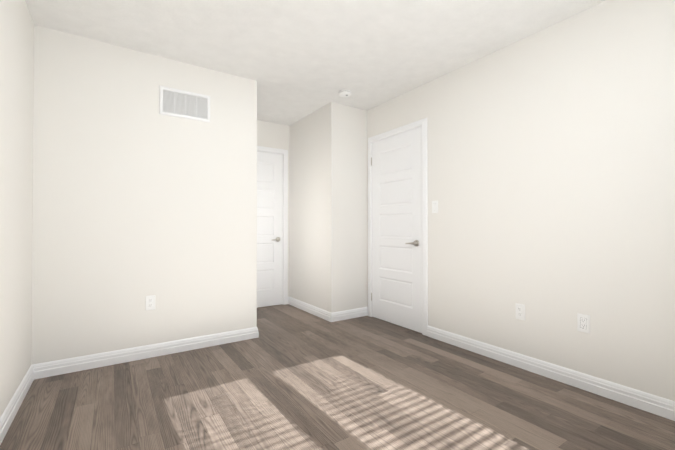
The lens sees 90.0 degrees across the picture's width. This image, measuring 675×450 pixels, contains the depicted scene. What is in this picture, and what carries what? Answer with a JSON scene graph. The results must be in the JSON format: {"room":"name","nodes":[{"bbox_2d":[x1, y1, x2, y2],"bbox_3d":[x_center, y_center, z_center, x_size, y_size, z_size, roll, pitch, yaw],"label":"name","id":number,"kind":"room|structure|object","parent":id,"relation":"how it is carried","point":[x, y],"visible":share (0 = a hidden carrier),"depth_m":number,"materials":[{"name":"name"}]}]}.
{"room":"empty bedroom","nodes":[
{"label":"empty bedroom","id":0,"kind":"room"},
{"bbox_2d":[0,0,33,416],"bbox_3d":[-1.092,-0.179,0.714,0.120,2.440,3.787,0,-1,-34],"label":"wall","id":1,"kind":"structure","parent":0,"point":[16,111],"depth_m":1.91,"materials":[{"name":"white paint"}]},
{"bbox_2d":[0,364,35,444],"bbox_3d":[-1.068,0.992,0.791,0.016,0.100,3.667,0,-1,-34],"label":"baseboard","id":2,"kind":"structure","parent":1,"relation":"attached to","point":[12,408],"depth_m":1.89,"materials":[{"name":"white wood"}]},
{"bbox_2d":[31,25,256,364],"bbox_3d":[-1.825,-0.156,3.246,1.718,2.440,1.238,0,-1,-34],"label":"wall","id":3,"kind":"structure","parent":0,"point":[138,198],"depth_m":2.65,"materials":[{"name":"white paint"}]},
{"bbox_2d":[36,327,258,378],"bbox_3d":[-1.407,1.010,2.761,1.584,0.100,0.016,0,-1,-34],"label":"baseboard","id":4,"kind":"structure","parent":3,"relation":"attached to","point":[58,367],"depth_m":2.65,"materials":[{"name":"white wood"}]},
{"bbox_2d":[145,295,155,309],"bbox_3d":[-1.499,0.624,2.707,0.070,0.115,0.008,0,-1,-34],"label":"electrical outlet","id":5,"kind":"object","parent":3,"relation":"attached to","point":[150,302],"visible":1,"depth_m":2.71,"materials":[{"name":"white plastic"}]},
{"bbox_2d":[159,85,209,121],"bbox_3d":[-1.286,-1.022,2.861,0.400,0.235,0.012,0,-1,-34],"label":"air vent","id":6,"kind":"object","parent":3,"relation":"in","point":[183,104],"visible":1,"depth_m":2.86,"materials":[{"name":"white metal"}]},
{"bbox_2d":[257,120,288,296],"bbox_3d":[-1.058,-0.145,4.432,0.877,2.440,0.120,0,-1,-34],"label":"wall","id":7,"kind":"structure","parent":0,"point":[272,135],"depth_m":4.52,"materials":[{"name":"white paint"}]},
{"bbox_2d":[257,151,282,307],"bbox_3d":[-1.052,0.057,4.352,0.761,2.024,0.091,0,-1,-34],"label":"hall door","id":8,"kind":"structure","parent":7,"relation":"in","point":[269,229],"depth_m":4.47,"materials":[{"name":"white wood"}]},
{"bbox_2d":[257,146,287,304],"bbox_3d":[-1.086,0.024,4.402,0.904,2.102,0.136,0,-1,-34],"label":"door frame","id":9,"kind":"structure","parent":7,"relation":"attached to","point":[283,152],"depth_m":4.58,"materials":[{"name":"white wood"}]},
{"bbox_2d":[25,0,605,125],"bbox_3d":[-0.054,-1.432,2.574,3.901,0.100,5.705,0,-1,-34],"label":"ceiling","id":10,"kind":"structure","parent":0,"point":[297,60],"depth_m":2.46,"materials":[{"name":"paint"}]},
{"bbox_2d":[339,89,350,96],"bbox_3d":[0.077,-1.350,3.484,0.132,0.045,0.132,0,-1,-34],"label":"smoke detector","id":11,"kind":"object","parent":10,"relation":"attached to","point":[344,93],"visible":1,"depth_m":3.44,"materials":[{"name":"white plastic"}]},
{"bbox_2d":[289,102,366,312],"bbox_3d":[-0.137,-0.145,4.407,0.626,2.440,1.186,0,-1,-34],"label":"wall","id":12,"kind":"structure","parent":0,"point":[328,207],"depth_m":3.94,"materials":[{"name":"white paint"}]},
{"bbox_2d":[288,297,367,321],"bbox_3d":[-0.158,1.024,4.297,0.532,0.100,1.088,0,-1,-34],"label":"baseboard","id":13,"kind":"structure","parent":12,"relation":"attached to","point":[332,316],"depth_m":3.92,"materials":[{"name":"white wood"}]},
{"bbox_2d":[0,304,674,449],"bbox_3d":[-0.054,1.108,2.550,3.901,0.100,5.705,0,-1,-34],"label":"floor","id":14,"kind":"structure","parent":0,"point":[290,377],"depth_m":2.00,"materials":[{"name":"laminate"}]},
{"bbox_2d":[367,0,674,400],"bbox_3d":[1.471,-0.163,2.460,0.120,2.440,3.839,0,-1,-34],"label":"wall","id":15,"kind":"structure","parent":0,"point":[551,167],"depth_m":2.27,"materials":[{"name":"white paint"}]},
{"bbox_2d":[371,127,421,332],"bbox_3d":[0.603,0.050,3.624,0.091,2.024,0.774,0,-1,-34],"label":"closet door","id":16,"kind":"structure","parent":15,"relation":"in","point":[396,293],"depth_m":3.59,"materials":[{"name":"white wood"}]},
{"bbox_2d":[368,118,427,335],"bbox_3d":[0.660,0.017,3.655,0.136,2.102,0.904,0,-1,-34],"label":"door frame","id":17,"kind":"structure","parent":15,"relation":"attached to","point":[422,123],"depth_m":3.29,"materials":[{"name":"white wood"}]},
{"bbox_2d":[432,201,437,212],"bbox_3d":[0.914,-0.170,3.173,0.011,0.115,0.070,0,-1,-34],"label":"light switch","id":18,"kind":"object","parent":15,"relation":"attached to","point":[434,206],"visible":1,"depth_m":3.17,"materials":[{"name":"white plastic"}]},
{"bbox_2d":[516,303,524,320],"bbox_3d":[1.357,0.645,2.507,0.008,0.115,0.070,0,-1,-34],"label":"electrical outlet","id":19,"kind":"object","parent":15,"relation":"attached to","point":[520,311],"visible":1,"depth_m":2.50,"materials":[{"name":"white plastic"}]},
{"bbox_2d":[427,326,674,420],"bbox_3d":[1.630,1.004,2.089,0.016,0.100,2.763,0,-1,-34],"label":"baseboard","id":20,"kind":"structure","parent":15,"relation":"attached to","point":[651,403],"depth_m":2.23,"materials":[{"name":"white wood"}]},
{"bbox_2d":[577,313,589,333],"bbox_3d":[1.582,0.632,2.171,0.007,0.115,0.070,0,-1,-34],"label":"electrical outlet","id":21,"kind":"object","parent":15,"relation":"attached to","point":[583,322],"visible":1,"depth_m":2.17,"materials":[{"name":"white plastic"}]}
]}

